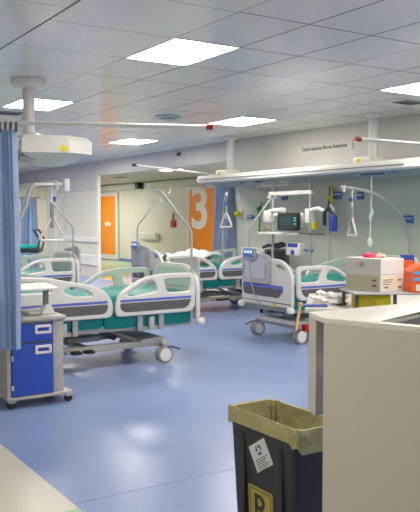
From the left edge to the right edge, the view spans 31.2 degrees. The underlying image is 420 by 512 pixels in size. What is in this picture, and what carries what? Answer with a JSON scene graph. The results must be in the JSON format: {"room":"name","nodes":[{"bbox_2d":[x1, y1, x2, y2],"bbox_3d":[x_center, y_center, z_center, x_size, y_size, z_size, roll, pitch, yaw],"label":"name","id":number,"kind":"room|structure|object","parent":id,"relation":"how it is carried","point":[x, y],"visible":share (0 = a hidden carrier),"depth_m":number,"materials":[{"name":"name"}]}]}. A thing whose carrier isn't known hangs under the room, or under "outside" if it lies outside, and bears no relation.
{"room":"hospital room","nodes":[
{"label":"hospital room","id":0,"kind":"room"},
{"bbox_2d":[19,185,47,255],"bbox_3d":[-10.629,-1.179,24.168,14.700,2.850,0.200,-2,4,-33],"label":"wall","id":1,"kind":"structure","parent":0,"point":[41,204],"depth_m":26.95,"materials":[{"name":"beige paint"}]},
{"bbox_2d":[101,260,131,271],"bbox_3d":[-2.907,0.344,22.294,1.108,0.002,7.374,0,3,3],"label":"floor","id":2,"kind":"structure","parent":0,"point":[114,264],"depth_m":23.25,"materials":[{"name":"green plastic"}]},
{"bbox_2d":[103,273,130,279],"bbox_3d":[-2.181,0.410,21.036,0.436,0.002,6.226,0,3,6],"label":"trim","id":3,"kind":"structure","parent":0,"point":[109,277],"depth_m":18.96,"materials":[{"name":"yellow plastic"}]},
{"bbox_2d":[28,163,226,185],"bbox_3d":[-2.938,-2.330,22.334,3.680,0.100,19.100,-2,4,-33],"label":"ceiling","id":4,"kind":"structure","parent":0,"point":[158,175],"depth_m":20.33,"materials":[{"name":"paint"}]},
{"bbox_2d":[123,276,131,282],"bbox_3d":[-1.518,0.456,20.143,0.759,0.002,6.299,0,3,6],"label":"trim","id":5,"kind":"structure","parent":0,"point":[127,279],"depth_m":18.04,"materials":[{"name":"pink plastic"}]},
{"bbox_2d":[100,179,201,261],"bbox_3d":[-1.475,-1.021,23.345,0.200,2.620,19.100,-2,4,-33],"label":"wall","id":6,"kind":"structure","parent":0,"point":[137,202],"depth_m":23.68,"materials":[{"name":"beige paint"}]},
{"bbox_2d":[100,193,118,259],"bbox_3d":[-3.801,-1.081,26.648,0.100,2.339,2.370,-2,4,-33],"label":"door","id":7,"kind":"structure","parent":6,"relation":"in","point":[109,201],"depth_m":26.12,"materials":[{"name":"orange laminate"}]},
{"bbox_2d":[100,183,134,191],"bbox_3d":[-3.173,-2.335,25.606,0.140,0.210,3.150,-2,4,-33],"label":"trim","id":8,"kind":"structure","parent":6,"relation":"attached to","point":[128,186],"depth_m":25.40,"materials":[{"name":"beige paint"}]},
{"bbox_2d":[120,258,130,261],"bbox_3d":[-1.365,0.257,23.036,0.020,0.100,6.350,-2,4,-33],"label":"baseboard","id":9,"kind":"structure","parent":6,"relation":"attached to","point":[121,259],"depth_m":25.32,"materials":[{"name":"blue plastic"}]},
{"bbox_2d":[135,183,142,188],"bbox_3d":[-2.285,-2.254,24.152,0.180,0.200,0.240,-2,4,-33],"label":"sensor","id":10,"kind":"object","parent":6,"relation":"attached to","point":[137,185],"visible":1,"depth_m":24.06,"materials":[{"name":"black plastic"}]},
{"bbox_2d":[138,232,159,239],"bbox_3d":[-1.960,-0.632,23.767,0.179,0.200,1.200,-2,4,-33],"label":"wall shelf","id":11,"kind":"object","parent":6,"relation":"attached to","point":[155,236],"visible":0.94,"depth_m":23.55,"materials":[{"name":"white plastic"}]},
{"bbox_2d":[170,213,175,226],"bbox_3d":[-1.109,-1.081,22.518,0.075,0.426,0.240,-2,4,-33],"label":"fire alarm","id":12,"kind":"object","parent":6,"relation":"attached to","point":[172,222],"visible":1,"depth_m":22.46,"materials":[{"name":"red plastic"}]},
{"bbox_2d":[146,178,205,187],"bbox_3d":[-0.779,-2.142,21.889,0.140,0.210,4.400,-2,4,-33],"label":"trim","id":13,"kind":"structure","parent":6,"relation":"attached to","point":[187,181],"depth_m":22.23,"materials":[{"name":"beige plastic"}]},
{"bbox_2d":[186,185,214,261],"bbox_3d":[-0.109,-0.793,20.945,0.068,2.354,2.070,-2,4,-33],"label":"door","id":14,"kind":"structure","parent":6,"relation":"in","point":[200,200],"depth_m":21.09,"materials":[{"name":"orange laminate"},{"name":"white paint"}]},
{"bbox_2d":[0,259,308,511],"bbox_3d":[-3.542,0.865,13.241,14.700,0.100,34.000,-2,4,-33],"label":"floor","id":15,"kind":"structure","parent":0,"point":[133,420],"depth_m":5.58,"materials":[{"name":"blue plastic"}]},
{"bbox_2d":[20,229,44,267],"bbox_3d":[-4.479,-0.022,17.101,1.351,1.172,0.663,0,3,-3],"label":"stretcher","id":16,"kind":"object","parent":15,"relation":"on","point":[24,248],"visible":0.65,"depth_m":16.81,"materials":[{"name":"teal plastic"}]},
{"bbox_2d":[0,282,72,408],"bbox_3d":[-1.519,0.714,6.109,0.685,0.941,0.517,-2,4,-33],"label":"base cabinet","id":17,"kind":"object","parent":15,"relation":"on","point":[34,370],"visible":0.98,"depth_m":5.94,"materials":[{"name":"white plastic"}]},
{"bbox_2d":[21,307,40,314],"bbox_3d":[-1.431,0.451,6.153,0.220,0.030,0.200,-3,4,-45],"label":"paper tray","id":18,"kind":"object","parent":17,"relation":"on","point":[30,311],"visible":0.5,"depth_m":6.08,"materials":[{"name":"white plastic"}]},
{"bbox_2d":[21,282,57,291],"bbox_3d":[-1.543,0.256,6.074,0.633,0.022,0.510,-2,4,-33],"label":"tray","id":19,"kind":"object","parent":17,"relation":"on","point":[42,286],"depth_m":5.99,"materials":[{"name":"white plastic"}]},
{"bbox_2d":[20,195,80,289],"bbox_3d":[-3.023,0.052,10.505,2.292,1.806,1.124,-2,4,-33],"label":"hospital bed","id":20,"kind":"object","parent":15,"relation":"on","point":[66,264],"visible":0.52,"depth_m":10.64,"materials":[{"name":"grey plastic"}]},
{"bbox_2d":[64,508,82,511],"bbox_3d":[-0.825,1.316,3.564,0.589,0.002,0.365,-2,4,-33],"label":"trim","id":21,"kind":"structure","parent":15,"relation":"on","point":[77,509],"depth_m":3.84,"materials":[{"name":"green plastic"}]},
{"bbox_2d":[20,181,204,362],"bbox_3d":[-1.275,0.178,7.661,2.292,1.849,1.124,-2,4,-33],"label":"hospital bed","id":22,"kind":"object","parent":15,"relation":"on","point":[113,311],"visible":0.86,"depth_m":7.55,"materials":[{"name":"grey plastic"}]},
{"bbox_2d":[74,468,234,503],"bbox_3d":[0.763,1.248,4.884,3.510,0.001,0.006,-2,4,-33],"label":"trim","id":23,"kind":"structure","parent":15,"relation":"on","point":[234,468],"depth_m":4.18,"materials":[{"name":"plastic"}]},
{"bbox_2d":[129,192,270,303],"bbox_3d":[-0.093,-0.077,12.192,2.314,1.889,1.124,-2,4,-33],"label":"hospital bed","id":24,"kind":"object","parent":15,"relation":"on","point":[221,273],"visible":0.46,"depth_m":11.84,"materials":[{"name":"grey plastic"}]},
{"bbox_2d":[161,248,220,260],"bbox_3d":[-0.348,-0.014,12.110,0.900,0.215,0.550,-2,4,-33],"label":"sheet","id":25,"kind":"object","parent":24,"relation":"on","point":[206,254],"visible":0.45,"depth_m":12.07,"materials":[{"name":"white fabric"}]},
{"bbox_2d":[259,242,289,313],"bbox_3d":[1.051,0.329,11.841,0.440,1.115,0.450,2,3,27],"label":"ventilator","id":26,"kind":"object","parent":15,"relation":"on","point":[280,254],"visible":0.44,"depth_m":11.74,"materials":[{"name":"paint"}]},
{"bbox_2d":[228,398,322,511],"bbox_3d":[0.308,0.988,3.107,0.283,0.704,0.473,-2,4,-33],"label":"waste bin","id":27,"kind":"object","parent":15,"relation":"on","point":[278,445],"visible":0.84,"depth_m":3.00,"materials":[{"name":"black plastic"}]},
{"bbox_2d":[255,445,268,471],"bbox_3d":[0.210,0.819,3.022,0.005,0.116,0.096,-2,4,-32],"label":"print","id":28,"kind":"object","parent":27,"relation":"attached to","point":[261,451],"depth_m":3.02},
{"bbox_2d":[238,185,417,343],"bbox_3d":[1.564,0.052,9.694,2.314,1.889,1.124,-2,4,-33],"label":"hospital bed","id":29,"kind":"object","parent":15,"relation":"on","point":[268,283],"visible":0.57,"depth_m":9.11,"materials":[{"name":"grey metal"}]},
{"bbox_2d":[305,293,419,403],"bbox_3d":[1.200,0.770,4.642,1.200,0.980,0.850,0,3,9],"label":"table","id":30,"kind":"object","parent":15,"relation":"on","point":[401,299],"visible":0.15,"depth_m":4.58,"materials":[{"name":"laminate"}]},
{"bbox_2d":[295,302,302,330],"bbox_3d":[0.501,0.343,4.286,0.032,0.158,0.086,2,4,35],"label":"wooden rod","id":31,"kind":"object","parent":30,"relation":"attached to","point":[300,304],"visible":1,"depth_m":4.28,"materials":[{"name":"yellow wood"}]},
{"bbox_2d":[301,324,308,333],"bbox_3d":[0.562,0.418,4.297,0.075,0.060,0.040,-2,4,-33],"label":"holder","id":32,"kind":"object","parent":30,"relation":"attached to","point":[304,327],"visible":0.44,"depth_m":4.27,"materials":[{"name":"red plastic"}]},
{"bbox_2d":[303,304,327,306],"bbox_3d":[0.612,0.287,4.362,0.140,0.014,0.050,0,3,9],"label":"folder","id":33,"kind":"object","parent":30,"relation":"on","point":[304,305],"visible":1,"depth_m":4.34,"materials":[{"name":"blue plastic"}]},
{"bbox_2d":[311,290,348,304],"bbox_3d":[0.717,0.245,4.493,0.193,0.085,0.199,-2,4,-40],"label":"cloth","id":34,"kind":"object","parent":30,"relation":"on","point":[321,297],"visible":0.85,"depth_m":4.44,"materials":[{"name":"white fabric"}]},
{"bbox_2d":[351,294,390,307],"bbox_3d":[0.916,0.256,4.284,0.185,0.085,0.202,0,3,0],"label":"box","id":35,"kind":"object","parent":30,"relation":"on","point":[363,300],"visible":0.47,"depth_m":4.18,"materials":[{"name":"yellow cardboard"}]},
{"bbox_2d":[339,288,419,307],"bbox_3d":[1.103,0.246,4.321,0.650,0.101,0.320,0,3,-6],"label":"stand","id":36,"kind":"object","parent":30,"relation":"on","point":[356,293],"visible":0.54,"depth_m":4.18,"materials":[{"name":"grey plastic"}]},
{"bbox_2d":[346,273,403,292],"bbox_3d":[0.944,0.147,4.322,0.192,0.095,0.272,-2,4,-35],"label":"carton","id":37,"kind":"object","parent":36,"relation":"on","point":[354,281],"visible":0.94,"depth_m":4.23,"materials":[{"name":"beige cardboard"}]},
{"bbox_2d":[346,256,403,274],"bbox_3d":[0.943,0.054,4.319,0.191,0.090,0.270,-2,4,-35],"label":"carton","id":38,"kind":"object","parent":37,"relation":"on","point":[359,265],"visible":1,"depth_m":4.23,"materials":[{"name":"white cardboard"}]},
{"bbox_2d":[362,252,385,257],"bbox_3d":[0.940,-0.006,4.312,0.137,0.030,0.075,0,3,0],"label":"bunch","id":39,"kind":"object","parent":38,"relation":"on","point":[365,255],"visible":1,"depth_m":4.29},
{"bbox_2d":[400,254,413,268],"bbox_3d":[1.149,0.092,4.380,0.070,0.200,0.052,0,3,0],"label":"box","id":40,"kind":"object","parent":36,"relation":"on","point":[408,258],"visible":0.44,"depth_m":4.35,"materials":[{"name":"cardboard"}]},
{"bbox_2d":[403,262,419,292],"bbox_3d":[1.208,0.117,4.236,0.200,0.165,0.163,0,3,0],"label":"box","id":41,"kind":"object","parent":36,"relation":"on","point":[411,283],"visible":0.92,"depth_m":4.16,"materials":[{"name":"orange cardboard"}]},
{"bbox_2d":[308,302,419,511],"bbox_3d":[1.048,0.781,2.516,1.264,1.180,0.942,-2,4,-33],"label":"reception desk","id":42,"kind":"object","parent":15,"relation":"on","point":[364,362],"depth_m":2.31,"materials":[{"name":"laminate"}]},
{"bbox_2d":[309,302,419,332],"bbox_3d":[1.048,0.201,2.486,1.264,0.018,0.942,-2,4,-33],"label":"countertop","id":43,"kind":"structure","parent":42,"relation":"on","point":[384,317],"depth_m":2.43,"materials":[{"name":"laminate"}]},
{"bbox_2d":[0,0,419,172],"bbox_3d":[-3.966,-1.944,10.441,11.120,0.100,30.000,-2,4,-33],"label":"ceiling","id":44,"kind":"structure","parent":0,"point":[300,65],"depth_m":6.76,"materials":[{"name":"tile"}]},
{"bbox_2d":[0,111,22,115],"bbox_3d":[-2.607,-1.850,9.774,0.320,0.018,0.240,-2,4,-33],"label":"ceiling vent","id":45,"kind":"object","parent":44,"relation":"in","point":[1,112],"visible":0.88,"depth_m":9.71,"materials":[{"name":"grey plastic"}]},
{"bbox_2d":[18,168,39,267],"bbox_3d":[-5.061,-1.052,20.951,0.653,2.770,0.139,0,3,7],"label":"privacy curtain","id":46,"kind":"object","parent":44,"relation":"hanging from","point":[29,222],"visible":0.59,"depth_m":20.96,"materials":[{"name":"fabric"}]},
{"bbox_2d":[2,98,73,110],"bbox_3d":[-2.072,-1.817,9.026,0.600,0.006,0.846,-2,4,-33],"label":"recessed light","id":47,"kind":"object","parent":44,"relation":"in","point":[40,104],"visible":0.76,"depth_m":9.01,"materials":[{"name":"white plastic"}]},
{"bbox_2d":[0,0,80,48],"bbox_3d":[-4.355,-1.932,10.191,0.025,0.098,30.000,-2,4,-33],"label":"trim","id":48,"kind":"structure","parent":44,"relation":"attached to","point":[78,0],"depth_m":5.23,"materials":[{"name":"grey metal"}]},
{"bbox_2d":[10,76,91,166],"bbox_3d":[-1.583,-1.308,7.351,0.812,0.850,0.596,-1,3,-20],"label":"pendant","id":49,"kind":"object","parent":44,"relation":"hanging from","point":[36,149],"visible":0.85,"depth_m":7.22,"materials":[{"name":"white plastic"}]},
{"bbox_2d":[18,156,35,161],"bbox_3d":[-1.737,-0.932,7.256,0.280,0.030,0.240,-2,4,-33],"label":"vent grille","id":50,"kind":"object","parent":49,"relation":"attached to","point":[20,158],"depth_m":7.14,"materials":[{"name":"grey metal"}]},
{"bbox_2d":[59,166,69,230],"bbox_3d":[-1.480,-0.617,7.646,0.114,0.721,0.040,-2,4,-33],"label":"handset","id":51,"kind":"object","parent":49,"relation":"hanging from","point":[66,183],"visible":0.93,"depth_m":7.64,"materials":[{"name":"grey plastic"}]},
{"bbox_2d":[109,139,158,144],"bbox_3d":[-1.379,-2.049,13.489,0.600,0.006,0.846,-2,4,-33],"label":"recessed light","id":52,"kind":"object","parent":44,"relation":"in","point":[125,141],"visible":1,"depth_m":13.43,"materials":[{"name":"white plastic"}]},
{"bbox_2d":[154,114,180,119],"bbox_3d":[-0.568,-1.854,10.099,0.360,0.044,0.360,0,3,-8],"label":"ceiling vent","id":53,"kind":"object","parent":44,"relation":"in","point":[162,117],"visible":1,"depth_m":10.02,"materials":[{"name":"grey metal"}]},
{"bbox_2d":[125,38,239,65],"bbox_3d":[-0.241,-1.670,6.184,0.600,0.006,0.846,-2,4,-33],"label":"recessed light","id":54,"kind":"object","parent":44,"relation":"in","point":[176,51],"visible":1,"depth_m":6.16,"materials":[{"name":"white plastic"}]},
{"bbox_2d":[208,117,274,125],"bbox_3d":[0.452,-1.901,10.647,0.600,0.006,0.846,-2,4,-33],"label":"recessed light","id":55,"kind":"object","parent":44,"relation":"in","point":[239,121],"visible":1,"depth_m":10.62,"materials":[{"name":"white plastic"}]},
{"bbox_2d":[197,113,419,187],"bbox_3d":[1.537,-1.462,10.796,0.668,0.900,5.500,-2,4,-33],"label":"beam","id":56,"kind":"structure","parent":44,"relation":"hanging from","point":[362,168],"depth_m":10.31,"materials":[{"name":"white metal"}]},
{"bbox_2d":[132,163,217,174],"bbox_3d":[-0.443,-1.292,11.390,0.048,0.047,2.810,1,3,25],"label":"rail","id":57,"kind":"object","parent":56,"relation":"attached to","point":[133,164],"visible":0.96,"depth_m":11.06,"materials":[{"name":"white metal"}]},
{"bbox_2d":[258,178,324,265],"bbox_3d":[1.211,-0.462,11.117,0.266,1.330,1.416,-2,4,-33],"label":"frame","id":58,"kind":"object","parent":56,"relation":"hanging from","point":[269,215],"visible":0.95,"depth_m":11.02,"materials":[{"name":"paint"}]},
{"bbox_2d":[258,232,299,234],"bbox_3d":[1.077,-0.341,11.356,0.240,0.035,0.880,-2,4,-33],"label":"shelf","id":59,"kind":"object","parent":58,"relation":"attached to","point":[272,233],"depth_m":11.17,"materials":[{"name":"white metal"}]},
{"bbox_2d":[277,213,303,230],"bbox_3d":[1.183,-0.501,11.016,0.385,0.260,0.115,1,3,25],"label":"patient monitor","id":60,"kind":"object","parent":58,"relation":"attached to","point":[286,221],"visible":1,"depth_m":10.97,"materials":[{"name":"black plastic"}]},
{"bbox_2d":[286,243,312,255],"bbox_3d":[1.305,-0.098,10.955,0.122,0.180,0.521,-2,4,-33],"label":"wall dispenser","id":61,"kind":"object","parent":58,"relation":"attached to","point":[298,249],"visible":1,"depth_m":10.94,"materials":[{"name":"white plastic"}]},
{"bbox_2d":[311,221,316,229],"bbox_3d":[1.504,-0.443,10.852,0.040,0.120,0.100,-2,4,-33],"label":"tag","id":62,"kind":"object","parent":58,"relation":"attached to","point":[313,225],"visible":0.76,"depth_m":10.82,"materials":[{"name":"yellow plastic"}]},
{"bbox_2d":[322,204,337,261],"bbox_3d":[1.672,-0.184,10.501,0.131,1.080,0.226,-2,4,-33],"label":"pole","id":63,"kind":"object","parent":58,"relation":"hanging from","point":[332,217],"visible":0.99,"depth_m":10.47,"materials":[{"name":"blue plastic"}]},
{"bbox_2d":[330,214,337,230],"bbox_3d":[1.719,-0.462,10.442,0.100,0.240,0.098,-2,4,-33],"label":"canister","id":64,"kind":"object","parent":63,"relation":"on","point":[333,218],"depth_m":10.40,"materials":[{"name":"blue plastic"}]},
{"bbox_2d":[367,176,373,246],"bbox_3d":[2.062,-0.574,9.672,0.070,0.915,0.086,0,3,-1],"label":"nurse call","id":65,"kind":"object","parent":56,"relation":"hanging from","point":[369,241],"visible":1,"depth_m":9.67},
{"bbox_2d":[360,173,384,174],"bbox_3d":[2.090,-1.056,9.685,0.040,0.015,0.400,-2,4,-33],"label":"outlet plate","id":66,"kind":"object","parent":56,"relation":"attached to","point":[362,173],"depth_m":9.68,"materials":[{"name":"blue plastic"}]},
{"bbox_2d":[380,82,419,94],"bbox_3d":[2.282,-1.754,7.805,0.600,0.006,0.846,-2,4,-33],"label":"recessed light","id":67,"kind":"object","parent":44,"relation":"in","point":[414,88],"visible":1,"depth_m":7.95,"materials":[{"name":"white plastic"}]},
{"bbox_2d":[392,100,419,104],"bbox_3d":[2.343,-1.802,8.845,0.320,0.018,0.240,-2,4,-33],"label":"ceiling vent","id":68,"kind":"object","parent":44,"relation":"in","point":[404,102],"visible":1,"depth_m":8.79,"materials":[{"name":"grey plastic"}]},
{"bbox_2d":[18,113,419,302],"bbox_3d":[0.563,-0.622,13.427,0.250,2.850,30.000,-2,4,-33],"label":"wall","id":69,"kind":"structure","parent":0,"point":[388,236],"depth_m":11.83,"materials":[{"name":"paint"}]},
{"bbox_2d":[47,180,56,265],"bbox_3d":[-4.268,-0.834,20.901,0.312,2.500,0.600,-2,4,-33],"label":"trim","id":70,"kind":"structure","parent":69,"relation":"attached to","point":[51,232],"depth_m":20.81,"materials":[{"name":"white plastic"}]},
{"bbox_2d":[56,235,96,242],"bbox_3d":[-3.482,-0.444,19.457,0.050,0.130,2.610,-2,4,-33],"label":"trim","id":71,"kind":"structure","parent":69,"relation":"attached to","point":[68,238],"depth_m":19.13,"materials":[{"name":"white plastic"}]},
{"bbox_2d":[80,254,96,265],"bbox_3d":[-3.167,0.086,19.003,0.040,0.260,1.460,-2,4,-33],"label":"trim","id":72,"kind":"structure","parent":69,"relation":"attached to","point":[86,259],"depth_m":18.75,"materials":[{"name":"white plastic"}]},
{"bbox_2d":[96,176,100,278],"bbox_3d":[-2.709,-0.700,18.316,0.057,2.500,0.100,-2,4,-33],"label":"trim","id":73,"kind":"structure","parent":69,"relation":"attached to","point":[97,177],"depth_m":18.28,"materials":[{"name":"white paint"}]},
{"bbox_2d":[213,186,236,260],"bbox_3d":[0.243,-0.381,13.513,0.654,1.880,0.110,3,4,44],"label":"privacy curtain","id":74,"kind":"object","parent":69,"relation":"hanging from","point":[230,240],"visible":0.48,"depth_m":13.51,"materials":[{"name":"fabric"}]},
{"bbox_2d":[234,210,242,217],"bbox_3d":[0.483,-0.735,13.203,0.120,0.150,0.150,-2,4,-33],"label":"outlet","id":75,"kind":"object","parent":69,"relation":"attached to","point":[239,213],"visible":1,"depth_m":13.17,"materials":[{"name":"yellow plastic"}]},
{"bbox_2d":[262,226,269,231],"bbox_3d":[0.921,-0.450,12.536,0.120,0.110,0.110,-2,4,-33],"label":"outlet","id":76,"kind":"object","parent":69,"relation":"attached to","point":[266,228],"visible":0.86,"depth_m":12.51,"materials":[{"name":"beige plastic"}]},
{"bbox_2d":[281,195,287,199],"bbox_3d":[1.200,-0.961,12.153,0.036,0.105,0.147,-2,4,-33],"label":"wall box","id":77,"kind":"object","parent":69,"relation":"attached to","point":[283,197],"visible":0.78,"depth_m":12.13,"materials":[{"name":"blue plastic"}]},
{"bbox_2d":[298,139,352,154],"bbox_3d":[1.718,-1.634,11.332,0.014,0.150,1.240,-2,4,-33],"label":"sign","id":78,"kind":"object","parent":69,"relation":"attached to","point":[341,145],"visible":1,"depth_m":11.28,"materials":[{"name":"white plastic"}]},
{"bbox_2d":[333,191,341,198],"bbox_3d":[1.876,-0.896,11.104,0.036,0.120,0.176,-2,4,-33],"label":"wall box","id":79,"kind":"object","parent":69,"relation":"attached to","point":[336,194],"visible":1,"depth_m":11.08,"materials":[{"name":"blue plastic"}]},
{"bbox_2d":[356,192,363,199],"bbox_3d":[2.136,-0.856,10.701,0.036,0.105,0.132,-2,4,-33],"label":"wall box","id":80,"kind":"object","parent":69,"relation":"attached to","point":[360,195],"visible":1,"depth_m":10.68,"materials":[{"name":"blue plastic"}]},
{"bbox_2d":[403,215,413,222],"bbox_3d":[2.623,-0.487,9.963,0.036,0.105,0.176,-2,4,-33],"label":"wall box","id":81,"kind":"object","parent":69,"relation":"attached to","point":[408,218],"visible":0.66,"depth_m":9.93,"materials":[{"name":"blue plastic"}]},
{"bbox_2d":[355,136,419,145],"bbox_3d":[2.045,-1.101,7.402,1.970,0.079,0.048,-3,4,-42],"label":"rail","id":82,"kind":"object","parent":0,"point":[357,138],"visible":1,"depth_m":7.02,"materials":[{"name":"white metal"}]},
{"bbox_3d":[-7.475,-0.649,13.963,0.350,2.850,20.400,-2,4,-33],"label":"wall","id":83,"kind":"structure","parent":0,"visible":0},
{"bbox_2d":[0,120,212,129],"bbox_3d":[-0.910,-0.986,5.652,1.884,0.047,0.048,0,3,-9],"label":"rail","id":84,"kind":"object","parent":83,"relation":"attached to","point":[44,123],"visible":1,"depth_m":5.66,"materials":[{"name":"white metal"}]},
{"bbox_2d":[0,121,20,349],"bbox_3d":[-1.587,-0.147,5.556,0.346,1.698,0.105,0,3,-4],"label":"privacy curtain","id":85,"kind":"object","parent":84,"relation":"hanging from","point":[10,261],"visible":1,"depth_m":5.58,"materials":[{"name":"fabric"}]},
{"bbox_3d":[1.787,-0.860,11.167,0.120,0.090,0.090,-2,4,-33],"label":"outlet","id":86,"kind":"object","parent":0,"visible":0},
{"bbox_2d":[327,186,332,206],"bbox_3d":[1.788,-0.706,11.192,0.047,0.654,0.115,-2,4,-33],"label":"hose","id":87,"kind":"object","parent":86,"relation":"hanging from","point":[332,186],"visible":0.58,"depth_m":11.14,"materials":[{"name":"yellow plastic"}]},
{"bbox_3d":[0.830,-0.797,12.661,0.120,0.090,0.090,-2,4,-33],"label":"outlet","id":88,"kind":"object","parent":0,"visible":0},
{"bbox_2d":[258,202,261,231],"bbox_3d":[0.836,-0.658,12.666,0.054,0.508,0.092,-2,4,-33],"label":"hose","id":89,"kind":"object","parent":88,"relation":"hanging from","point":[261,202],"visible":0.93,"depth_m":12.65,"materials":[{"name":"green plastic"}]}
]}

